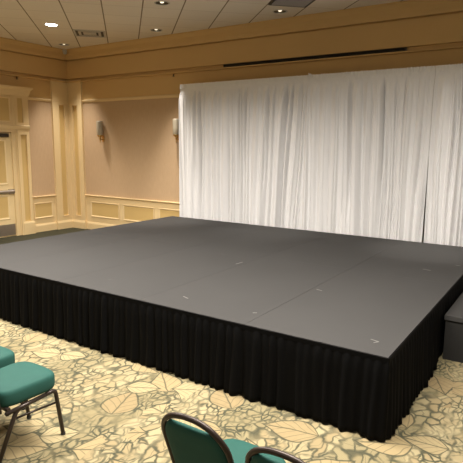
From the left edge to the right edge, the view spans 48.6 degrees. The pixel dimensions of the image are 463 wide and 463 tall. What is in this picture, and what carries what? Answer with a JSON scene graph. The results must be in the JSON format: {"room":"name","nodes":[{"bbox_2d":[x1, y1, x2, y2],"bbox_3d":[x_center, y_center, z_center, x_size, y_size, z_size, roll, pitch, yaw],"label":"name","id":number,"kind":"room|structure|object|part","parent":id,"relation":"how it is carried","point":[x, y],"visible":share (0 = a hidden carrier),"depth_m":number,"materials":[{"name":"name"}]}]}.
{"room":"event hall","nodes":[
{"label":"event hall","id":0,"kind":"room"},
{"bbox_2d":[0,75,55,237],"bbox_3d":[-7.344,-1.378,7.408,0.100,4.178,12.467,7,11,33],"label":"wall","id":1,"kind":"structure","parent":0,"point":[39,112],"depth_m":11.76,"materials":[{"name":"beige paint"}]},
{"bbox_2d":[0,84,35,236],"bbox_3d":[-5.230,-1.378,10.407,0.170,3.235,2.850,7,11,33],"label":"door","id":2,"kind":"structure","parent":1,"relation":"in","point":[16,196],"depth_m":11.21,"materials":[{"name":"beige paint"}]},
{"bbox_3d":[-5.037,-1.083,10.884,0.032,1.740,0.660,7,11,33],"label":"panel moulding","id":3,"kind":"part","parent":2,"relation":"part of","materials":[{"name":"paint"}]},
{"bbox_3d":[-5.043,0.000,11.064,0.003,0.245,0.865,7,11,33],"label":"kick plate","id":4,"kind":"part","parent":2,"relation":"part of","materials":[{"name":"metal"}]},
{"bbox_3d":[-5.216,-2.882,10.157,0.170,0.185,2.850,7,11,33],"label":"cornice","id":5,"kind":"part","parent":2,"relation":"part of","materials":[{"name":"beige paint"}]},
{"bbox_3d":[-4.616,-1.090,11.470,0.097,2.330,0.352,7,11,33],"label":"casing","id":6,"kind":"part","parent":2,"relation":"part of","materials":[{"name":"beige paint"}]},
{"bbox_2d":[0,37,66,82],"bbox_3d":[-7.229,-3.061,7.001,0.203,0.723,12.367,7,11,33],"label":"trim","id":7,"kind":"structure","parent":1,"relation":"attached to","point":[18,58],"depth_m":11.26,"materials":[{"name":"paint"}]},
{"bbox_2d":[28,97,51,101],"bbox_3d":[-4.357,-2.988,11.587,0.030,0.070,0.670,7,11,33],"label":"trim","id":8,"kind":"structure","parent":1,"relation":"attached to","point":[29,98],"depth_m":11.59,"materials":[{"name":"beige paint"}]},
{"bbox_2d":[34,201,53,218],"bbox_3d":[-4.388,-0.499,11.996,0.022,0.365,0.515,7,11,33],"label":"trim","id":9,"kind":"structure","parent":1,"relation":"attached to","point":[44,209],"depth_m":11.99,"materials":[{"name":"beige paint"}]},
{"bbox_2d":[33,195,55,197],"bbox_3d":[-4.373,-0.815,11.945,0.042,0.038,0.670,7,11,33],"label":"trim","id":10,"kind":"structure","parent":1,"relation":"attached to","point":[45,195],"depth_m":11.94,"materials":[{"name":"beige paint"}]},
{"bbox_2d":[36,222,56,232],"bbox_3d":[-4.388,-0.100,12.069,0.022,0.185,0.670,7,11,33],"label":"baseboard","id":11,"kind":"structure","parent":1,"relation":"attached to","point":[52,225],"depth_m":12.09,"materials":[{"name":"beige paint"}]},
{"bbox_2d":[50,79,72,229],"bbox_3d":[-4.031,-1.812,12.257,0.077,3.507,0.509,7,11,33],"label":"trim","id":12,"kind":"structure","parent":1,"relation":"attached to","point":[58,90],"depth_m":12.22,"materials":[{"name":"beige paint"}]},
{"bbox_2d":[0,0,404,48],"bbox_3d":[-1.388,-2.740,3.203,14.331,0.001,12.467,7,11,33],"label":"ceiling","id":13,"kind":"structure","parent":0,"point":[21,20],"depth_m":8.67,"materials":[{"name":"tile"}]},
{"bbox_2d":[44,23,57,25],"bbox_3d":[-3.292,-3.792,9.368,0.244,0.052,0.244,7,11,33],"label":"recessed light","id":14,"kind":"object","parent":13,"relation":"in","point":[47,24],"visible":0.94,"depth_m":9.32,"materials":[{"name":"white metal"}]},
{"bbox_2d":[73,29,105,37],"bbox_3d":[-2.783,-3.888,10.077,0.597,0.014,0.590,-1,10,-11],"label":"ceiling vent","id":15,"kind":"object","parent":13,"relation":"in","point":[81,33],"visible":1,"depth_m":10.04,"materials":[{"name":"white metal"}]},
{"bbox_2d":[78,31,101,36],"bbox_3d":[-2.783,-3.886,10.077,0.427,0.006,0.420,-1,10,-11],"label":"diffuser","id":16,"kind":"object","parent":15,"relation":"attached to","point":[80,33],"depth_m":10.11,"materials":[{"name":"white metal"}]},
{"bbox_2d":[150,29,162,31],"bbox_3d":[-1.432,-3.876,9.730,0.244,0.119,0.244,7,11,33],"label":"recessed light","id":17,"kind":"object","parent":13,"relation":"in","point":[153,30],"visible":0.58,"depth_m":9.82,"materials":[{"name":"white metal"}]},
{"bbox_2d":[154,1,169,5],"bbox_3d":[-1.068,-3.565,7.880,0.244,0.119,0.244,7,11,33],"label":"recessed light","id":18,"kind":"object","parent":13,"relation":"in","point":[162,3],"visible":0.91,"depth_m":7.95,"materials":[{"name":"white metal"}]},
{"bbox_2d":[272,9,287,13],"bbox_3d":[0.787,-3.618,8.306,0.244,0.119,0.244,7,11,33],"label":"recessed light","id":19,"kind":"object","parent":13,"relation":"in","point":[280,11],"visible":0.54,"depth_m":8.38,"materials":[{"name":"white metal"}]},
{"bbox_2d":[268,0,314,7],"bbox_3d":[0.923,-3.450,7.678,0.607,0.022,0.590,-1,10,-11],"label":"ceiling vent","id":20,"kind":"object","parent":13,"relation":"in","point":[290,3],"visible":1,"depth_m":7.78,"materials":[{"name":"metal"}]},
{"bbox_2d":[0,227,462,462],"bbox_3d":[-1.428,1.431,3.896,14.331,0.100,12.467,7,11,33],"label":"floor","id":21,"kind":"structure","parent":0,"point":[113,409],"depth_m":3.84,"materials":[{"name":"beige carpet"}]},
{"bbox_2d":[0,346,24,409],"bbox_3d":[-1.920,0.942,3.729,0.421,0.910,0.626,6,11,31],"label":"banquet chair","id":22,"kind":"object","parent":21,"relation":"on","point":[7,356],"visible":0.37,"depth_m":3.81,"materials":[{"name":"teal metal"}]},
{"bbox_3d":[-1.879,0.960,3.800,0.405,0.115,0.432,6,11,31],"label":"seat","id":23,"kind":"part","parent":22,"relation":"part of","materials":[{"name":"teal fabric"}]},
{"bbox_2d":[0,361,65,462],"bbox_3d":[-1.507,1.001,3.401,0.421,0.910,0.626,7,11,33],"label":"banquet chair","id":24,"kind":"object","parent":21,"relation":"on","point":[22,381],"visible":1,"depth_m":3.39,"materials":[{"name":"green fabric"}]},
{"bbox_3d":[-1.407,1.303,3.267,0.028,0.359,0.238,7,11,33],"label":"leg","id":25,"kind":"part","parent":24,"relation":"part of","materials":[{"name":"brown metal"}]},
{"bbox_3d":[-1.335,1.125,3.341,0.029,0.040,0.296,7,11,33],"label":"rail","id":26,"kind":"part","parent":24,"relation":"part of","materials":[{"name":"brown metal"}]},
{"bbox_3d":[-1.464,1.019,3.471,0.405,0.115,0.432,7,11,33],"label":"seat","id":27,"kind":"part","parent":24,"relation":"part of","materials":[{"name":"teal fabric"}]},
{"bbox_3d":[-1.537,1.216,3.748,0.033,0.362,0.140,7,11,33],"label":"leg","id":28,"kind":"part","parent":24,"relation":"part of","materials":[{"name":"brown metal"}]},
{"bbox_3d":[-1.217,1.254,3.539,0.032,0.362,0.140,7,11,33],"label":"leg","id":29,"kind":"part","parent":24,"relation":"part of","materials":[{"name":"brown metal"}]},
{"bbox_2d":[161,412,285,462],"bbox_3d":[-0.017,1.173,2.449,0.421,0.910,0.626,7,11,33],"label":"banquet chair","id":30,"kind":"object","parent":21,"relation":"on","point":[185,443],"visible":0.96,"depth_m":2.17,"materials":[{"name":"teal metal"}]},
{"bbox_3d":[-0.141,0.980,2.223,0.324,0.352,0.148,7,11,33],"label":"backrest","id":31,"kind":"part","parent":30,"relation":"part of","materials":[{"name":"green fabric"}]},
{"bbox_3d":[-0.135,1.035,2.242,0.372,0.572,0.192,7,11,33],"label":"frame","id":32,"kind":"part","parent":30,"relation":"part of","materials":[{"name":"brown metal"}]},
{"bbox_3d":[0.026,1.192,2.519,0.405,0.115,0.432,7,11,33],"label":"seat","id":33,"kind":"part","parent":30,"relation":"part of","materials":[{"name":"green fabric"}]},
{"bbox_2d":[0,216,462,358],"bbox_3d":[-0.070,0.571,6.977,5.747,0.611,4.595,7,11,33],"label":"stage platform","id":34,"kind":"object","parent":21,"relation":"on","point":[368,295],"visible":0.86,"depth_m":5.77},
{"bbox_3d":[-2.620,0.236,7.235,1.148,0.080,2.297,7,11,33],"label":"deck panel","id":35,"kind":"part","parent":34,"relation":"part of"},
{"bbox_3d":[-1.661,0.349,6.611,1.148,0.080,2.297,7,11,33],"label":"deck panel","id":36,"kind":"part","parent":34,"relation":"part of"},
{"bbox_3d":[-1.352,-0.067,9.129,1.148,0.080,2.297,7,11,33],"label":"deck panel","id":37,"kind":"part","parent":34,"relation":"part of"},
{"bbox_3d":[-0.702,0.462,5.987,1.148,0.080,2.297,7,11,33],"label":"deck panel","id":38,"kind":"part","parent":34,"relation":"part of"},
{"bbox_3d":[-0.393,0.046,8.505,1.148,0.080,2.297,7,11,33],"label":"deck panel","id":39,"kind":"part","parent":34,"relation":"part of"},
{"bbox_2d":[0,268,462,441],"bbox_3d":[-0.088,0.577,6.948,5.894,0.602,4.678,7,11,33],"label":"stage skirt","id":40,"kind":"object","parent":34,"relation":"attached to","point":[368,395],"visible":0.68,"depth_m":4.22,"materials":[{"name":"black fabric"}]},
{"bbox_3d":[0.257,0.575,5.363,1.148,0.080,2.297,7,11,33],"label":"deck panel","id":41,"kind":"part","parent":34,"relation":"part of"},
{"bbox_3d":[0.566,0.159,7.881,1.148,0.080,2.297,7,11,33],"label":"deck panel","id":42,"kind":"part","parent":34,"relation":"part of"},
{"bbox_3d":[1.525,0.272,7.256,1.148,0.080,2.297,7,11,33],"label":"deck panel","id":43,"kind":"part","parent":34,"relation":"part of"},
{"bbox_3d":[1.216,0.688,4.739,1.148,0.080,2.297,7,11,33],"label":"deck panel","id":44,"kind":"part","parent":34,"relation":"part of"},
{"bbox_3d":[2.484,0.385,6.633,1.148,0.080,2.297,7,11,33],"label":"deck panel","id":45,"kind":"part","parent":34,"relation":"part of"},
{"bbox_2d":[245,446,305,462],"bbox_3d":[0.347,1.217,2.206,0.421,0.910,0.626,7,11,33],"label":"banquet chair","id":46,"kind":"object","parent":21,"relation":"on","point":[253,456],"visible":1,"depth_m":1.92,"materials":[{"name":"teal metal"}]},
{"bbox_3d":[0.223,1.024,1.980,0.324,0.352,0.148,7,11,33],"label":"backrest","id":47,"kind":"part","parent":46,"relation":"part of","materials":[{"name":"green fabric"}]},
{"bbox_2d":[422,70,435,242],"bbox_3d":[2.178,-0.938,8.382,7.690,3.170,0.222,7,11,33],"label":"pipe","id":48,"kind":"object","parent":21,"relation":"on","point":[435,70],"visible":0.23,"depth_m":7.94,"materials":[{"name":"metal"}]},
{"bbox_2d":[179,75,307,229],"bbox_3d":[0.127,-1.183,9.568,2.746,3.186,0.214,7,11,33],"label":"drape","id":49,"kind":"object","parent":48,"relation":"hanging from","point":[242,142],"visible":0.86,"depth_m":9.42,"materials":[{"name":"fabric"}]},
{"bbox_2d":[302,66,435,241],"bbox_3d":[2.119,-0.962,8.272,2.023,3.213,0.208,7,11,33],"label":"drape","id":50,"kind":"object","parent":48,"relation":"hanging from","point":[367,133],"visible":0.87,"depth_m":8.14,"materials":[{"name":"fabric"}]},
{"bbox_2d":[424,63,462,246],"bbox_3d":[4.087,-0.715,6.981,2.702,3.186,0.234,7,11,33],"label":"drape","id":51,"kind":"object","parent":48,"relation":"hanging from","point":[444,197],"visible":0.77,"depth_m":7.51,"materials":[{"name":"fabric"}]},
{"bbox_2d":[443,292,462,362],"bbox_3d":[3.499,0.908,5.663,1.632,0.445,2.850,7,11,33],"label":"step platform","id":52,"kind":"object","parent":21,"relation":"on","point":[453,337],"visible":1,"depth_m":4.90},
{"bbox_3d":[2.724,1.117,4.511,1.608,0.395,0.018,7,11,33],"label":"panel","id":53,"kind":"part","parent":52,"relation":"part of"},
{"bbox_3d":[3.501,0.713,5.631,1.632,0.050,2.850,7,11,33],"label":"deck panel","id":54,"kind":"part","parent":52,"relation":"part of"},
{"bbox_2d":[82,48,462,232],"bbox_3d":[2.044,-1.488,8.612,14.231,4.178,0.100,7,11,33],"label":"wall","id":55,"kind":"structure","parent":0,"point":[138,157],"depth_m":11.07,"materials":[{"name":"beige paint"}]},
{"bbox_2d":[67,80,86,228],"bbox_3d":[-3.724,-1.818,12.313,0.528,3.507,0.077,7,11,33],"label":"trim","id":56,"kind":"structure","parent":55,"relation":"attached to","point":[74,89],"depth_m":12.28,"materials":[{"name":"beige paint"}]},
{"bbox_2d":[96,121,104,141],"bbox_3d":[-2.992,-2.275,11.692,0.144,0.475,0.172,7,11,33],"label":"wall sconce","id":57,"kind":"object","parent":55,"relation":"attached to","point":[99,124],"visible":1,"depth_m":11.62,"materials":[{"name":"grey glass"}]},
{"bbox_3d":[-2.999,-2.352,11.668,0.144,0.315,0.144,7,11,33],"label":"lamp shade","id":58,"kind":"part","parent":57,"relation":"part of","materials":[{"name":"clear glass"}]},
{"bbox_2d":[87,221,114,228],"bbox_3d":[2.206,0.515,8.749,13.715,0.185,0.022,7,11,33],"label":"baseboard","id":59,"kind":"structure","parent":55,"relation":"attached to","point":[90,225],"depth_m":12.28,"materials":[{"name":"beige paint"}]},
{"bbox_2d":[91,201,119,219],"bbox_3d":[-2.982,-0.496,12.061,0.945,0.365,0.022,7,11,33],"label":"trim","id":60,"kind":"structure","parent":55,"relation":"attached to","point":[98,209],"depth_m":12.06,"materials":[{"name":"beige paint"}]},
{"bbox_2d":[85,194,178,203],"bbox_3d":[2.208,-0.199,8.622,13.715,0.038,0.042,7,11,33],"label":"trim","id":61,"kind":"structure","parent":55,"relation":"attached to","point":[85,194],"depth_m":11.47,"materials":[{"name":"beige paint"}]},
{"bbox_2d":[123,204,154,221],"bbox_3d":[-2.086,-0.390,11.478,0.945,0.365,0.022,7,11,33],"label":"trim","id":62,"kind":"structure","parent":55,"relation":"attached to","point":[133,213],"depth_m":11.49,"materials":[{"name":"beige paint"}]},
{"bbox_2d":[158,208,179,217],"bbox_3d":[-1.189,-0.285,10.894,0.945,0.365,0.022,7,11,33],"label":"trim","id":63,"kind":"structure","parent":55,"relation":"attached to","point":[163,212],"depth_m":11.00,"materials":[{"name":"beige paint"}]},
{"bbox_2d":[173,119,178,142],"bbox_3d":[-1.119,-2.054,10.474,0.144,0.475,0.172,7,11,33],"label":"wall sconce","id":64,"kind":"object","parent":55,"relation":"attached to","point":[175,121],"visible":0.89,"depth_m":10.40,"materials":[{"name":"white glass"}]},
{"bbox_3d":[-1.126,-2.131,10.449,0.144,0.315,0.144,7,11,33],"label":"lamp shade","id":65,"kind":"part","parent":64,"relation":"part of","materials":[{"name":"clear glass"}]},
{"bbox_2d":[82,88,307,102],"bbox_3d":[2.232,-2.373,8.266,13.715,0.070,0.030,7,11,33],"label":"trim","id":66,"kind":"structure","parent":55,"relation":"attached to","point":[168,95],"depth_m":11.10,"materials":[{"name":"beige paint"}]},
{"bbox_2d":[65,0,462,82],"bbox_3d":[1.976,-3.172,8.204,14.231,0.723,0.203,7,11,33],"label":"soffit","id":67,"kind":"structure","parent":55,"relation":"attached to","point":[416,25],"depth_m":8.90,"materials":[{"name":"paint"}]},
{"bbox_2d":[223,47,406,66],"bbox_3d":[1.270,-2.958,8.761,3.380,0.048,0.058,7,11,33],"label":"air vent","id":68,"kind":"object","parent":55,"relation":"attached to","point":[402,48],"visible":1,"depth_m":8.62,"materials":[{"name":"metal"}]}
]}

